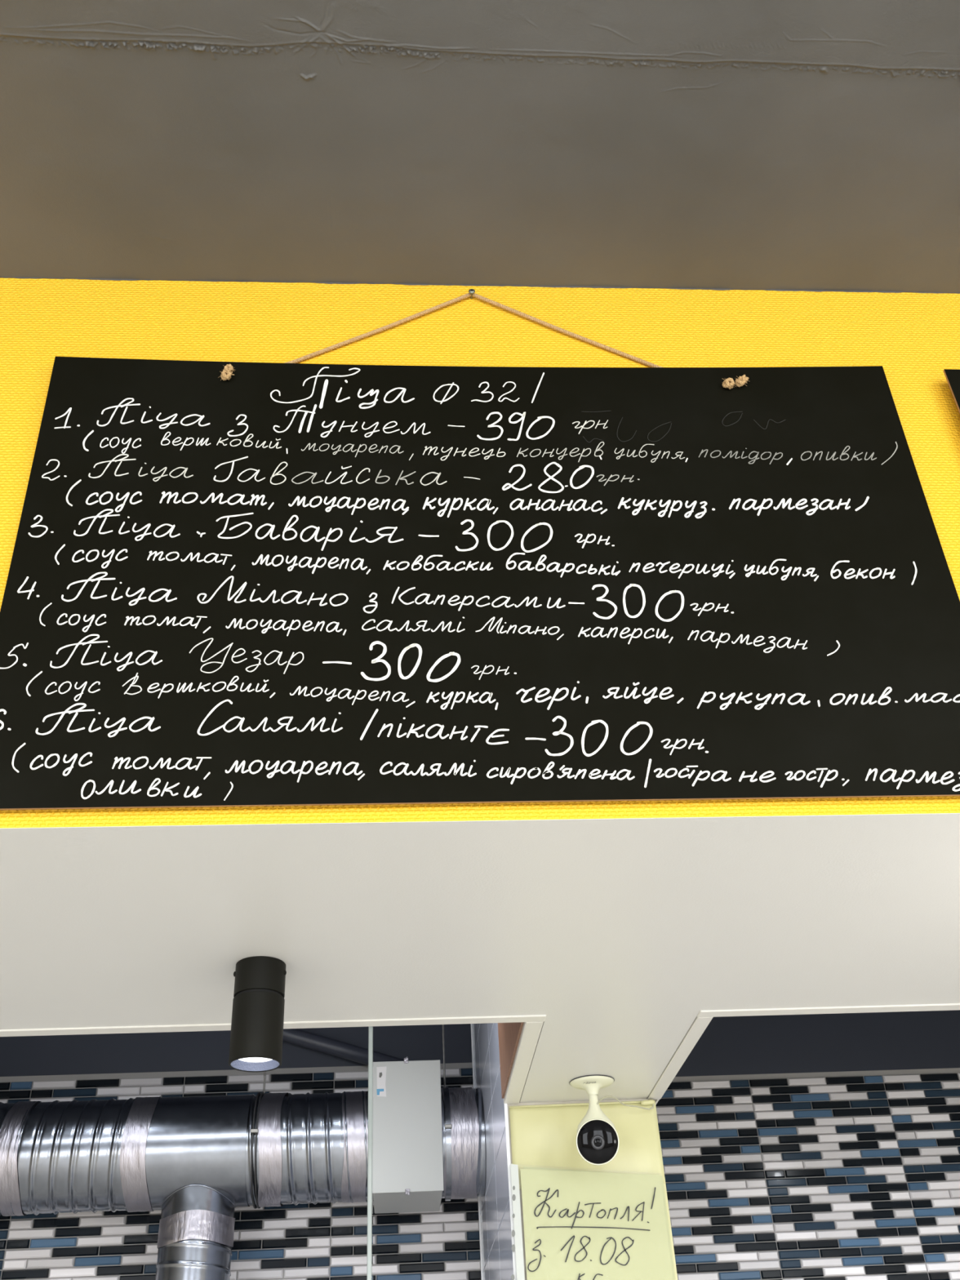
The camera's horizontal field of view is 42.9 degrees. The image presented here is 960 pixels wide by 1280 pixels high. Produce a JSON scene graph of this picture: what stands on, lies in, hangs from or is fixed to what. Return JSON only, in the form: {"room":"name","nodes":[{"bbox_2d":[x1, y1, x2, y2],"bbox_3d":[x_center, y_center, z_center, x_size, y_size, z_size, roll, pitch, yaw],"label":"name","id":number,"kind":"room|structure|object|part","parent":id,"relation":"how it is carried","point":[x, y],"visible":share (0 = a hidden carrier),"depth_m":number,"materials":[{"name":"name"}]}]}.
{"room":"pizzeria","nodes":[
{"label":"pizzeria","id":0,"kind":"room"},
{"bbox_2d":[0,1023,483,1279],"bbox_3d":[-1.866,1.978,2.439,3.812,2.970,0.107,0,-35,-4],"label":"wall","id":1,"kind":"structure","parent":0,"point":[327,1241],"depth_m":2.92,"materials":[{"name":"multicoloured tile"}]},
{"bbox_2d":[282,1028,404,1065],"bbox_3d":[-0.552,0.996,3.136,0.770,0.275,0.038,0,-35,-4],"label":"pipe","id":2,"kind":"object","parent":1,"relation":"attached to","point":[294,1036],"visible":0.24,"depth_m":3.10,"materials":[{"name":"grey metal"}]},
{"bbox_2d":[0,0,959,293],"bbox_3d":[0.122,-2.192,-0.457,7.400,0.006,5.700,0,-35,-4],"label":"ceiling","id":3,"kind":"structure","parent":0,"point":[796,145],"depth_m":1.67,"materials":[{"name":"grey paint"}]},
{"bbox_2d":[0,277,959,828],"bbox_3d":[-0.017,-0.171,1.599,7.400,0.907,0.002,0,-35,-4],"label":"wall","id":4,"kind":"structure","parent":0,"point":[914,336],"depth_m":1.78,"materials":[{"name":"yellow paint"}]},
{"bbox_2d":[468,288,475,298],"bbox_3d":[-0.013,-0.519,1.840,0.010,0.010,0.020,0,-35,-4],"label":"screw","id":5,"kind":"object","parent":4,"relation":"attached to","point":[471,291],"visible":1,"depth_m":1.83,"materials":[{"name":"silver metal"}]},
{"bbox_2d":[0,293,959,809],"bbox_3d":[0.010,-0.176,1.586,1.176,0.863,0.030,0,-35,-4],"label":"menu board","id":6,"kind":"object","parent":5,"relation":"hanging from","point":[291,583],"visible":1,"depth_m":1.50,"materials":[{"name":"black laminate"}]},
{"bbox_2d":[942,368,959,413],"bbox_3d":[1.207,-0.184,1.672,1.050,0.843,0.022,0,-35,-4],"label":"menu board","id":7,"kind":"object","parent":4,"relation":"attached to","point":[953,375],"visible":1,"depth_m":1.75,"materials":[{"name":"black laminate"}]},
{"bbox_2d":[0,813,959,1102],"bbox_3d":[-0.056,0.235,2.168,7.400,0.907,1.402,0,-35,-4],"label":"soffit","id":8,"kind":"structure","parent":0,"point":[619,932],"depth_m":1.57,"materials":[{"name":"white paint"}]},
{"bbox_2d":[228,955,286,1071],"bbox_3d":[-0.293,0.494,1.614,0.071,0.133,0.068,0,-35,-4],"label":"ceiling spotlight","id":9,"kind":"object","parent":8,"relation":"attached to","point":[256,1035],"visible":1,"depth_m":1.59,"materials":[{"name":"black metal"}]},
{"bbox_2d":[0,1014,546,1036],"bbox_3d":[-1.812,0.578,1.759,3.835,0.042,0.027,0,-35,-4],"label":"trim","id":10,"kind":"structure","parent":8,"relation":"attached to","point":[535,1018],"depth_m":1.85,"materials":[{"name":"white plastic"}]},
{"bbox_2d":[366,1026,373,1279],"bbox_3d":[-0.155,0.895,1.716,0.007,0.741,0.080,0,-35,-4],"label":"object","id":11,"kind":"object","parent":10,"relation":"attached to","point":[371,1029],"visible":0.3,"depth_m":1.78,"materials":[{"name":"white metal"}]},
{"bbox_3d":[-0.154,0.896,1.718,0.006,0.741,0.076,0,-35,-4],"label":"pane","id":12,"kind":"part","parent":11,"relation":"part of","materials":[{"name":"clear glass"}]},
{"bbox_2d":[568,1075,653,1165],"bbox_3d":[0.239,0.879,2.189,0.084,0.146,0.219,-21,-39,24],"label":"security camera","id":13,"kind":"object","parent":8,"relation":"attached to","point":[597,1140],"visible":1,"depth_m":2.11,"materials":[{"name":"beige plastic"}]},
{"bbox_3d":[0.203,0.842,2.150,0.070,0.078,0.040,0,-35,-4],"label":"stem","id":14,"kind":"part","parent":13,"relation":"part of","materials":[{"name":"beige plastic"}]},
{"bbox_2d":[647,1016,712,1099],"bbox_3d":[0.340,0.712,2.119,0.026,0.042,0.470,0,-35,-4],"label":"trim","id":15,"kind":"structure","parent":8,"relation":"attached to","point":[699,1025],"depth_m":2.08,"materials":[{"name":"white plastic"}]},
{"bbox_2d":[697,1003,959,1017],"bbox_3d":[1.998,0.559,2.036,3.325,0.042,0.027,0,-35,-4],"label":"trim","id":16,"kind":"structure","parent":8,"relation":"attached to","point":[951,1006],"depth_m":1.92,"materials":[{"name":"white plastic"}]},
{"bbox_2d":[471,1022,516,1279],"bbox_3d":[0.059,1.706,2.192,0.006,2.950,0.840,0,-35,-4],"label":"wall","id":17,"kind":"structure","parent":0,"point":[495,1208],"depth_m":2.53,"materials":[{"name":"white tile"}]},
{"bbox_2d":[470,1023,483,1279],"bbox_3d":[0.031,1.944,2.524,0.004,2.949,0.005,0,-35,-4],"label":"trim","id":18,"kind":"structure","parent":17,"relation":"attached to","point":[478,1198],"depth_m":2.93,"materials":[{"name":"white metal"}]},
{"bbox_2d":[504,1103,516,1279],"bbox_3d":[0.081,1.462,1.849,0.005,2.948,0.003,0,-35,-4],"label":"trim","id":19,"kind":"structure","parent":17,"relation":"attached to","point":[505,1104],"depth_m":2.19,"materials":[{"name":"white"}]},
{"bbox_2d":[497,1022,524,1098],"bbox_3d":[0.038,0.422,2.299,0.004,0.733,0.459,0,-35,-4],"label":"trim","id":20,"kind":"structure","parent":17,"relation":"attached to","point":[508,1033],"depth_m":2.17,"materials":[{"name":"brown wood"}]},
{"bbox_2d":[503,1022,543,1104],"bbox_3d":[0.071,0.713,2.099,0.028,0.042,0.470,0,-35,-4],"label":"trim","id":21,"kind":"structure","parent":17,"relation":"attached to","point":[531,1031],"depth_m":2.06,"materials":[{"name":"white plastic"}]},
{"bbox_2d":[507,1097,647,1279],"bbox_3d":[0.192,1.775,2.300,0.276,2.950,1.073,0,-35,-4],"label":"column","id":22,"kind":"structure","parent":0,"point":[637,1100],"depth_m":2.27,"materials":[{"name":"beige paint"}]},
{"bbox_2d":[509,1099,665,1189],"bbox_3d":[0.195,0.923,2.238,0.275,0.146,0.015,0,-35,-4],"label":"sheet","id":23,"kind":"object","parent":22,"relation":"attached to","point":[543,1135],"visible":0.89,"depth_m":2.25,"materials":[{"name":"beige"}]},
{"bbox_2d":[510,1164,677,1279],"bbox_3d":[0.195,1.044,2.145,0.290,0.241,0.013,0,-35,-4],"label":"notice","id":24,"kind":"object","parent":22,"relation":"attached to","point":[578,1224],"visible":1,"depth_m":2.15,"materials":[{"name":"beige paper"}]},
{"bbox_2d":[655,1009,959,1279],"bbox_3d":[1.951,2.067,2.869,3.313,2.970,0.107,0,-35,-4],"label":"wall","id":25,"kind":"structure","parent":0,"point":[848,1175],"depth_m":3.24,"materials":[{"name":"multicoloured tile"}]},
{"bbox_3d":[-0.117,0.461,3.018,7.400,0.050,1.747,0,-35,-4],"label":"ceiling","id":26,"kind":"structure","parent":0,"visible":0},
{"bbox_2d":[0,1024,485,1279],"bbox_3d":[-1.231,1.422,2.588,2.505,1.910,0.254,0,-35,-4],"label":"ventilation duct","id":27,"kind":"object","parent":26,"relation":"hanging from","point":[195,1160],"visible":0.96,"depth_m":2.71,"materials":[{"name":"metal"}]},
{"bbox_3d":[-0.524,0.860,3.042,0.005,0.536,0.005,0,-35,-4],"label":"hanger rod","id":28,"kind":"part","parent":27,"relation":"part of","materials":[{"name":"silver metal"}]},
{"bbox_2d":[373,1056,444,1213],"bbox_3d":[-0.169,1.147,2.820,0.155,0.296,0.237,0,-35,-4],"label":"box","id":29,"kind":"object","parent":27,"relation":"attached to","point":[408,1160],"visible":0.93,"depth_m":2.73,"materials":[{"name":"grey metal"}]},
{"bbox_2d":[376,1088,383,1095],"bbox_3d":[-0.226,1.024,2.766,0.016,0.014,0.001,0,-35,-4],"label":"print","id":30,"kind":"object","parent":29,"relation":"attached to","point":[378,1090],"depth_m":2.77},
{"bbox_3d":[-0.096,0.858,3.073,0.005,0.536,0.005,0,-35,-4],"label":"hanger rod","id":31,"kind":"part","parent":27,"relation":"part of","materials":[{"name":"silver metal"}]}
]}

